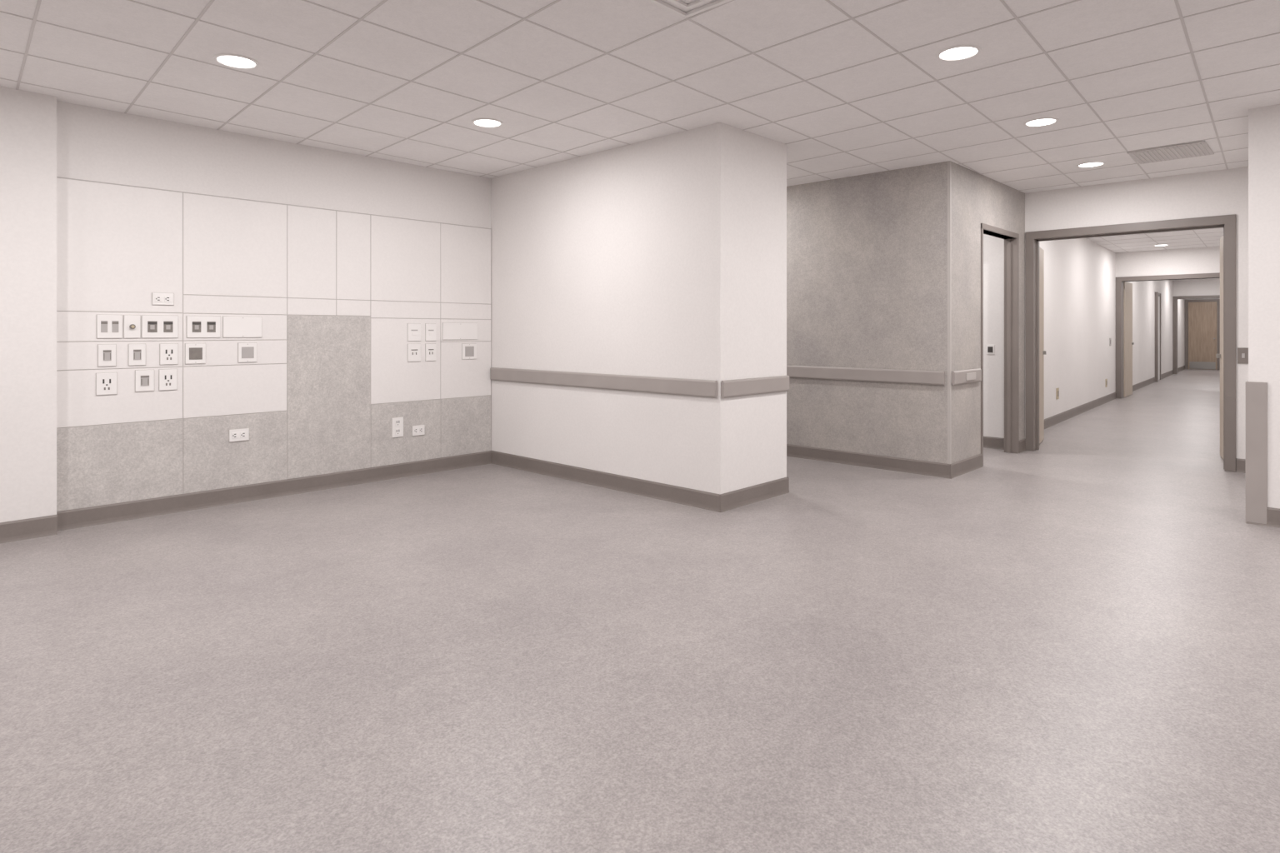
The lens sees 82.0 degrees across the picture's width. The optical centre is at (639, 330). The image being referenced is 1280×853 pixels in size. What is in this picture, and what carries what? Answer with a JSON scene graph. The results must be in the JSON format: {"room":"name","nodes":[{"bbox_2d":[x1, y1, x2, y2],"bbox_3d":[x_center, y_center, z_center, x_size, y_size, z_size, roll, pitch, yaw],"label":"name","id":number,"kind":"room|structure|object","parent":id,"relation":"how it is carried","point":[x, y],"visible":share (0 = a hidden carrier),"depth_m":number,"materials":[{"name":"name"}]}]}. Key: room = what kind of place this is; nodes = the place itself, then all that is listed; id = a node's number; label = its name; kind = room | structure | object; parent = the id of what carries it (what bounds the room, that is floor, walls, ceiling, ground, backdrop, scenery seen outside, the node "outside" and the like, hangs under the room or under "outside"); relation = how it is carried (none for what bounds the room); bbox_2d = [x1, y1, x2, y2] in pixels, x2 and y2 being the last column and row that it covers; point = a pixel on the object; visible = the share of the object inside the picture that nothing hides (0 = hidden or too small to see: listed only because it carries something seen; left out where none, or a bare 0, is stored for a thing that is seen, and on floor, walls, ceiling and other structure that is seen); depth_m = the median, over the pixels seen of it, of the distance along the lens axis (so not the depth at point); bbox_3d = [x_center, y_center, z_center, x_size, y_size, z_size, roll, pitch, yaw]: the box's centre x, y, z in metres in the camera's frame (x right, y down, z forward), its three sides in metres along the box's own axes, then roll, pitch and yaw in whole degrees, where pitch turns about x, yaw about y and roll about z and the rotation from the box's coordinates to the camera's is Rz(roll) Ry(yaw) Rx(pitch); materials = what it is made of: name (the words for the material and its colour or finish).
{"room":"hospital room","nodes":[
{"label":"hospital room","id":0,"kind":"room"},
{"bbox_2d":[0,86,490,522],"bbox_3d":[-3.991,-0.095,4.305,0.280,2.690,7.410,0,0,44],"label":"wall","id":1,"kind":"structure","parent":0,"point":[43,138],"depth_m":4.66,"materials":[{"name":"paint"}]},
{"bbox_2d":[95,372,117,395],"bbox_3d":[-3.463,0.345,4.783,0.010,0.146,0.116,0,0,44],"label":"wall outlet","id":2,"kind":"object","parent":1,"relation":"attached to","point":[106,382],"depth_m":4.78,"materials":[{"name":"white plastic"}]},
{"bbox_2d":[97,344,116,366],"bbox_3d":[-3.461,0.160,4.785,0.011,0.146,0.101,0,0,44],"label":"data jack plate","id":3,"kind":"object","parent":1,"relation":"attached to","point":[107,353],"visible":1,"depth_m":4.78,"materials":[{"name":"white plastic"}]},
{"bbox_2d":[96,314,122,338],"bbox_3d":[-3.451,-0.027,4.795,0.011,0.156,0.141,0,0,44],"label":"outlet","id":4,"kind":"object","parent":1,"relation":"attached to","point":[107,326],"visible":1,"depth_m":4.79,"materials":[{"name":"white plastic"}]},
{"bbox_2d":[123,315,140,338],"bbox_3d":[-3.360,-0.027,4.878,0.028,0.156,0.096,0,0,44],"label":"valve plate","id":5,"kind":"object","parent":1,"relation":"attached to","point":[132,323],"visible":1,"depth_m":4.88,"materials":[{"name":"white plastic"}]},
{"bbox_2d":[128,344,145,365],"bbox_3d":[-3.347,0.160,4.904,0.011,0.146,0.101,0,0,44],"label":"data jack plate","id":6,"kind":"object","parent":1,"relation":"attached to","point":[137,352],"visible":1,"depth_m":4.90,"materials":[{"name":"white plastic"}]},
{"bbox_2d":[135,370,154,392],"bbox_3d":[-3.317,0.335,4.935,0.011,0.146,0.111,0,0,44],"label":"data jack plate","id":7,"kind":"object","parent":1,"relation":"attached to","point":[144,379],"visible":1,"depth_m":4.93,"materials":[{"name":"white plastic"}]},
{"bbox_2d":[141,315,178,338],"bbox_3d":[-3.257,-0.028,4.999,0.011,0.154,0.209,0,0,44],"label":"outlet","id":8,"kind":"object","parent":1,"relation":"attached to","point":[152,326],"visible":1,"depth_m":4.99,"materials":[{"name":"white plastic"}]},
{"bbox_2d":[151,292,174,305],"bbox_3d":[-3.244,-0.216,5.011,0.011,0.086,0.131,0,0,44],"label":"wall outlet","id":9,"kind":"object","parent":1,"relation":"attached to","point":[157,298],"depth_m":5.01,"materials":[{"name":"white plastic"}]},
{"bbox_2d":[158,369,177,390],"bbox_3d":[-3.224,0.335,5.034,0.010,0.146,0.111,0,0,44],"label":"wall outlet","id":10,"kind":"object","parent":1,"relation":"attached to","point":[167,378],"depth_m":5.03,"materials":[{"name":"white plastic"}]},
{"bbox_2d":[159,343,178,364],"bbox_3d":[-3.220,0.160,5.037,0.010,0.146,0.111,0,0,44],"label":"wall outlet","id":11,"kind":"object","parent":1,"relation":"attached to","point":[168,352],"depth_m":5.03,"materials":[{"name":"white plastic"}]},
{"bbox_2d":[185,343,205,364],"bbox_3d":[-3.109,0.160,5.154,0.010,0.146,0.131,0,0,44],"label":"plate","id":12,"kind":"object","parent":1,"relation":"attached to","point":[195,353],"visible":1,"depth_m":5.15,"materials":[{"name":"white plastic"}]},
{"bbox_2d":[186,315,220,338],"bbox_3d":[-3.073,-0.027,5.190,0.011,0.155,0.210,0,0,44],"label":"outlet","id":13,"kind":"object","parent":1,"relation":"attached to","point":[197,327],"visible":1,"depth_m":5.18,"materials":[{"name":"white plastic"}]},
{"bbox_2d":[228,428,249,442],"bbox_3d":[-2.914,0.759,5.356,0.011,0.091,0.136,0,0,44],"label":"wall outlet","id":14,"kind":"object","parent":1,"relation":"attached to","point":[242,434],"depth_m":5.35,"materials":[{"name":"white plastic"}]},
{"bbox_2d":[222,315,261,338],"bbox_3d":[-2.898,-0.027,5.375,0.009,0.156,0.266,0,0,44],"label":"blank wall plate","id":15,"kind":"object","parent":1,"relation":"attached to","point":[232,327],"visible":1,"depth_m":5.37,"materials":[{"name":"white plastic"}]},
{"bbox_2d":[0,450,491,544],"bbox_3d":[-3.865,1.190,4.289,0.111,0.120,7.260,0,0,44],"label":"baseboard","id":16,"kind":"structure","parent":1,"relation":"attached to","point":[30,528],"depth_m":5.25,"materials":[{"name":"rubber"}]},
{"bbox_2d":[237,342,256,362],"bbox_3d":[-2.875,0.160,5.398,0.010,0.146,0.131,0,0,44],"label":"plate","id":17,"kind":"object","parent":1,"relation":"attached to","point":[247,352],"visible":1,"depth_m":5.39,"materials":[{"name":"white plastic"}]},
{"bbox_2d":[56,176,491,511],"bbox_3d":[-2.528,0.142,5.777,0.013,2.210,3.250,0,0,44],"label":"panels","id":18,"kind":"object","parent":1,"relation":"attached to","point":[336,294],"depth_m":5.47,"materials":[{"name":"white laminate"}]},
{"bbox_2d":[391,416,403,438],"bbox_3d":[-2.057,0.820,6.253,0.011,0.171,0.106,0,0,44],"label":"wall outlet","id":19,"kind":"object","parent":1,"relation":"attached to","point":[397,422],"depth_m":6.25,"materials":[{"name":"white plastic"}]},
{"bbox_2d":[407,323,420,341],"bbox_3d":[-1.950,0.014,6.366,0.010,0.156,0.126,0,0,44],"label":"data jack plate","id":20,"kind":"object","parent":1,"relation":"attached to","point":[413,329],"visible":1,"depth_m":6.36,"materials":[{"name":"white plastic"}]},
{"bbox_2d":[407,343,420,361],"bbox_3d":[-1.950,0.190,6.366,0.010,0.156,0.126,0,0,44],"label":"data jack plate","id":21,"kind":"object","parent":1,"relation":"attached to","point":[413,350],"visible":1,"depth_m":6.37,"materials":[{"name":"white plastic"}]},
{"bbox_2d":[411,424,424,436],"bbox_3d":[-1.922,0.865,6.394,0.011,0.091,0.121,0,0,44],"label":"wall outlet","id":22,"kind":"object","parent":1,"relation":"attached to","point":[417,430],"depth_m":6.39,"materials":[{"name":"white plastic"}]},
{"bbox_2d":[425,323,435,341],"bbox_3d":[-1.840,0.014,6.482,0.010,0.156,0.106,0,0,44],"label":"data jack plate","id":23,"kind":"object","parent":1,"relation":"attached to","point":[430,328],"visible":1,"depth_m":6.47,"materials":[{"name":"white plastic"}]},
{"bbox_2d":[425,343,435,361],"bbox_3d":[-1.840,0.190,6.482,0.010,0.156,0.106,0,0,44],"label":"data jack plate","id":24,"kind":"object","parent":1,"relation":"attached to","point":[430,348],"visible":1,"depth_m":6.47,"materials":[{"name":"white plastic"}]},
{"bbox_2d":[442,322,477,339],"bbox_3d":[-1.633,0.005,6.699,0.009,0.156,0.366,0,0,44],"label":"blank wall plate","id":25,"kind":"object","parent":1,"relation":"attached to","point":[451,331],"visible":1,"depth_m":6.69,"materials":[{"name":"white plastic"}]},
{"bbox_2d":[461,343,476,359],"bbox_3d":[-1.567,0.190,6.766,0.010,0.146,0.156,0,0,44],"label":"plate","id":26,"kind":"object","parent":1,"relation":"attached to","point":[468,351],"visible":1,"depth_m":6.76,"materials":[{"name":"white plastic"}]},
{"bbox_2d":[0,369,1279,852],"bbox_3d":[8.305,1.300,11.152,11.000,0.100,34.400,0,0,44],"label":"floor","id":27,"kind":"structure","parent":0,"point":[1071,644],"depth_m":2.79,"materials":[{"name":"plastic"}]},
{"bbox_2d":[490,122,786,494],"bbox_3d":[-0.416,-0.095,6.595,3.486,2.690,0.840,0,0,44],"label":"wall partition","id":28,"kind":"structure","parent":27,"relation":"on","point":[665,256],"depth_m":5.61,"materials":[{"name":"white paint"}]},
{"bbox_2d":[490,367,717,398],"bbox_3d":[-0.434,0.405,6.012,2.665,0.120,0.027,0,0,44],"label":"handrail","id":29,"kind":"object","parent":28,"relation":"attached to","point":[694,387],"visible":1,"depth_m":5.79,"materials":[{"name":"plastic"}]},
{"bbox_2d":[491,450,789,512],"bbox_3d":[-0.338,1.190,6.519,3.304,0.120,0.876,0,0,44],"label":"baseboard","id":30,"kind":"structure","parent":28,"relation":"attached to","point":[687,497],"depth_m":5.60,"materials":[{"name":"rubber"}]},
{"bbox_2d":[720,375,789,398],"bbox_3d":[0.855,0.405,5.382,0.027,0.120,0.831,0,0,44],"label":"handrail","id":31,"kind":"object","parent":28,"relation":"attached to","point":[738,387],"visible":1,"depth_m":5.33,"materials":[{"name":"plastic"}]},
{"bbox_2d":[0,0,1279,280],"bbox_3d":[8.305,-1.490,11.152,11.000,0.100,34.400,0,0,44],"label":"ceiling","id":32,"kind":"structure","parent":0,"point":[685,48],"depth_m":4.15,"materials":[{"name":"tile"}]},
{"bbox_2d":[213,53,259,69],"bbox_3d":[-2.152,-1.435,3.929,0.216,0.010,0.216,0,0,44],"label":"recessed light","id":33,"kind":"object","parent":32,"relation":"in","point":[236,61],"visible":1,"depth_m":3.91,"materials":[{"name":"white plastic"}]},
{"bbox_2d":[471,118,503,127],"bbox_3d":[-1.054,-1.435,5.092,0.216,0.010,0.216,0,0,44],"label":"recessed light","id":34,"kind":"object","parent":32,"relation":"in","point":[483,122],"visible":1,"depth_m":5.07,"materials":[{"name":"white plastic"}]},
{"bbox_2d":[0,0,1279,280],"bbox_3d":[8.298,-1.438,10.855,10.200,0.003,33.562,0,0,44],"label":"grid","id":35,"kind":"object","parent":32,"relation":"attached to","point":[38,3],"depth_m":4.27,"materials":[{"name":"white metal"}]},
{"bbox_2d":[647,0,732,18],"bbox_3d":[0.215,-1.431,3.004,0.500,0.014,0.500,0,0,44],"label":"diffuser","id":36,"kind":"object","parent":32,"relation":"in","point":[659,2],"depth_m":3.24,"materials":[{"name":"white metal"}]},
{"bbox_2d":[935,44,981,61],"bbox_3d":[1.647,-1.435,3.811,0.216,0.010,0.216,0,0,44],"label":"recessed light","id":37,"kind":"object","parent":32,"relation":"in","point":[957,52],"visible":1,"depth_m":3.79,"materials":[{"name":"white plastic"}]},
{"bbox_2d":[1023,117,1059,126],"bbox_3d":[2.760,-1.435,5.072,0.216,0.010,0.216,0,0,44],"label":"recessed light","id":38,"kind":"object","parent":32,"relation":"in","point":[1040,122],"visible":1,"depth_m":5.05,"materials":[{"name":"white plastic"}]},
{"bbox_2d":[1076,161,1105,167],"bbox_3d":[3.896,-1.435,6.365,0.216,0.010,0.216,0,0,44],"label":"recessed light","id":39,"kind":"object","parent":32,"relation":"in","point":[1089,164],"visible":1,"depth_m":6.34,"materials":[{"name":"white plastic"}]},
{"bbox_2d":[1153,244,1169,246],"bbox_3d":[8.758,-1.435,12.378,0.216,0.010,0.216,0,0,44],"label":"recessed light","id":40,"kind":"object","parent":32,"relation":"in","point":[1160,244],"visible":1,"depth_m":12.33,"materials":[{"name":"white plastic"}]},
{"bbox_2d":[1126,140,1214,164],"bbox_3d":[4.279,-1.429,5.939,0.500,0.014,0.540,0,0,44],"label":"ceiling vent","id":41,"kind":"object","parent":32,"relation":"in","point":[1198,148],"visible":1,"depth_m":5.91,"materials":[{"name":"grey metal"}]},
{"bbox_2d":[786,161,1024,464],"bbox_3d":[1.816,-0.095,8.424,4.186,2.690,2.030,0,0,44],"label":"wall","id":42,"kind":"structure","parent":0,"point":[867,254],"depth_m":6.71,"materials":[{"name":"grey paint"}]},
{"bbox_2d":[718,465,952,512],"bbox_3d":[1.591,1.192,5.655,2.403,0.116,0.028,0,0,-29],"label":"baseboard","id":43,"kind":"structure","parent":42,"relation":"attached to","point":[950,466],"depth_m":5.08,"materials":[{"name":"rubber"}]},
{"bbox_2d":[786,365,944,385],"bbox_3d":[1.181,0.405,7.608,3.895,0.120,0.027,0,0,44],"label":"handrail","id":44,"kind":"object","parent":42,"relation":"attached to","point":[894,376],"visible":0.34,"depth_m":6.72,"materials":[{"name":"plastic"}]},
{"bbox_2d":[786,436,1025,478],"bbox_3d":[1.889,1.190,8.342,4.004,0.120,2.048,0,0,44],"label":"baseboard","id":45,"kind":"structure","parent":42,"relation":"attached to","point":[897,464],"depth_m":6.71,"materials":[{"name":"rubber"}]},
{"bbox_2d":[947,160,951,464],"bbox_3d":[2.628,-0.155,6.259,0.024,2.570,0.026,0,0,44],"label":"guard","id":46,"kind":"object","parent":42,"relation":"attached to","point":[949,162],"visible":1,"depth_m":6.25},
{"bbox_2d":[951,368,981,385],"bbox_3d":[2.880,0.405,6.488,0.027,0.120,0.640,0,0,44],"label":"handrail","id":47,"kind":"object","parent":42,"relation":"attached to","point":[958,377],"visible":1,"depth_m":6.40,"materials":[{"name":"plastic"}]},
{"bbox_2d":[965,372,975,380],"bbox_3d":[2.927,0.404,6.512,0.010,0.063,0.220,0,0,44],"label":"label plate","id":48,"kind":"object","parent":47,"relation":"attached to","point":[972,376],"visible":1,"depth_m":6.50,"materials":[{"name":"grey plastic"}]},
{"bbox_2d":[980,223,1019,466],"bbox_3d":[3.460,0.130,7.189,0.132,2.240,1.055,0,0,44],"label":"trim","id":49,"kind":"structure","parent":42,"relation":"attached to","point":[1012,242],"depth_m":7.52,"materials":[{"name":"paint"}]},
{"bbox_2d":[1025,214,1235,472],"bbox_3d":[4.712,0.110,7.171,1.715,2.280,0.202,0,0,44],"label":"trim","id":50,"kind":"structure","parent":42,"relation":"attached to","point":[1227,222],"depth_m":7.03,"materials":[{"name":"paint"}]},
{"bbox_2d":[1216,235,1223,459],"bbox_3d":[5.589,0.160,7.009,0.105,2.160,0.765,0,0,33],"label":"door","id":51,"kind":"structure","parent":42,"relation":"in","point":[1220,356],"depth_m":7.24,"materials":[{"name":"brown wood"}]},
{"bbox_2d":[983,234,1004,438],"bbox_3d":[2.816,-0.095,8.824,3.080,2.690,0.150,0,0,44],"label":"wall","id":52,"kind":"structure","parent":0,"point":[993,247],"depth_m":7.82,"materials":[{"name":"paint"}]},
{"bbox_2d":[986,345,994,354],"bbox_3d":[3.728,0.200,7.839,0.080,0.100,0.014,0,0,44],"label":"light switch","id":53,"kind":"object","parent":52,"relation":"attached to","point":[990,348],"visible":1,"depth_m":7.83,"materials":[{"name":"white plastic"}]},
{"bbox_2d":[1039,246,1046,444],"bbox_3d":[4.388,0.160,8.124,0.105,2.160,0.732,0,0,34],"label":"door","id":54,"kind":"structure","parent":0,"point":[1042,352],"depth_m":8.20,"materials":[{"name":"brown wood"}]},
{"bbox_2d":[1039,238,1184,419],"bbox_3d":[10.789,-0.095,16.048,0.150,2.690,21.108,0,0,41],"label":"wall","id":55,"kind":"structure","parent":0,"point":[1080,273],"depth_m":11.70,"materials":[{"name":"paint"}]},
{"bbox_2d":[1055,388,1059,399],"bbox_3d":[5.647,0.850,9.958,0.013,0.150,0.120,0,0,41],"label":"wall outlet","id":56,"kind":"object","parent":55,"relation":"attached to","point":[1057,389],"visible":1,"depth_m":9.93,"materials":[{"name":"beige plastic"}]},
{"bbox_2d":[1044,365,1184,429],"bbox_3d":[10.852,1.190,15.993,0.018,0.120,21.108,0,0,41],"label":"baseboard","id":57,"kind":"structure","parent":55,"relation":"attached to","point":[1052,421],"depth_m":11.69,"materials":[{"name":"rubber"}]},
{"bbox_2d":[1155,291,1160,381],"bbox_3d":[12.970,0.150,18.418,0.060,2.200,1.051,0,0,41],"label":"door","id":58,"kind":"structure","parent":55,"relation":"in","point":[1157,296],"depth_m":18.04,"materials":[{"name":"paint"}]},
{"bbox_2d":[1025,166,1248,459],"bbox_3d":[4.693,-0.095,7.190,2.251,2.690,0.160,0,0,44],"label":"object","id":59,"kind":"structure","parent":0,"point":[1219,192],"depth_m":6.85,"materials":[{"name":"white paint"}]},
{"bbox_2d":[1237,347,1248,364],"bbox_3d":[5.309,0.220,6.481,0.080,0.140,0.013,0,0,44],"label":"light switch","id":60,"kind":"object","parent":59,"relation":"attached to","point":[1242,352],"visible":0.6,"depth_m":6.48,"materials":[{"name":"plastic"}]},
{"bbox_2d":[1115,246,1219,299],"bbox_3d":[12.889,-0.095,16.785,2.070,2.690,10.339,0,0,41],"label":"wall","id":61,"kind":"structure","parent":0,"point":[1198,260],"depth_m":13.21,"materials":[{"name":"paint"}]},
{"bbox_2d":[1124,281,1134,397],"bbox_3d":[9.295,0.160,14.076,0.107,2.160,0.903,0,0,44],"label":"door","id":62,"kind":"structure","parent":61,"relation":"in","point":[1128,343],"depth_m":13.98,"materials":[{"name":"brown wood"}]},
{"bbox_2d":[1115,272,1219,398],"bbox_3d":[9.571,0.130,13.012,1.962,2.240,0.222,0,0,44],"label":"trim","id":63,"kind":"structure","parent":61,"relation":"attached to","point":[1120,281],"depth_m":13.57,"materials":[{"name":"paint"}]},
{"bbox_2d":[1172,295,1219,374],"bbox_3d":[16.144,0.130,20.639,1.962,2.240,0.192,0,0,44],"label":"trim","id":64,"kind":"structure","parent":61,"relation":"attached to","point":[1174,298],"depth_m":21.21,"materials":[{"name":"paint"}]},
{"bbox_2d":[1184,298,1219,369],"bbox_3d":[18.533,-0.095,23.335,2.463,2.690,0.150,0,0,44],"label":"wall","id":65,"kind":"structure","parent":0,"point":[1204,298],"depth_m":23.99,"materials":[{"name":"paint"}]},
{"bbox_2d":[1185,299,1219,369],"bbox_3d":[18.051,0.120,23.644,0.910,2.260,0.070,0,0,44],"label":"door","id":66,"kind":"structure","parent":65,"relation":"in","point":[1202,318],"depth_m":23.64,"materials":[{"name":"wood"}]},
{"bbox_2d":[1248,104,1279,508],"bbox_3d":[6.220,-0.095,4.229,4.049,2.690,2.330,0,0,44],"label":"wall","id":67,"kind":"structure","parent":0,"point":[1263,122],"depth_m":4.72,"materials":[{"name":"paint"}]},
{"bbox_2d":[1235,458,1245,473],"bbox_3d":[5.354,1.190,6.435,0.230,0.120,0.018,0,0,44],"label":"baseboard","id":68,"kind":"structure","parent":67,"relation":"attached to","point":[1240,463],"depth_m":6.49,"materials":[{"name":"rubber"}]},
{"bbox_2d":[1245,380,1267,524],"bbox_3d":[4.007,0.790,4.785,0.108,0.920,0.104,0,0,44],"label":"guard","id":69,"kind":"object","parent":67,"relation":"attached to","point":[1256,392],"visible":0.95,"depth_m":4.75,"materials":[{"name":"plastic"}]},
{"bbox_2d":[1246,507,1279,528],"bbox_3d":[5.407,1.190,3.382,4.055,0.120,0.018,0,0,44],"label":"baseboard","id":70,"kind":"structure","parent":67,"relation":"attached to","point":[1272,514],"depth_m":4.69,"materials":[{"name":"rubber"}]}
]}

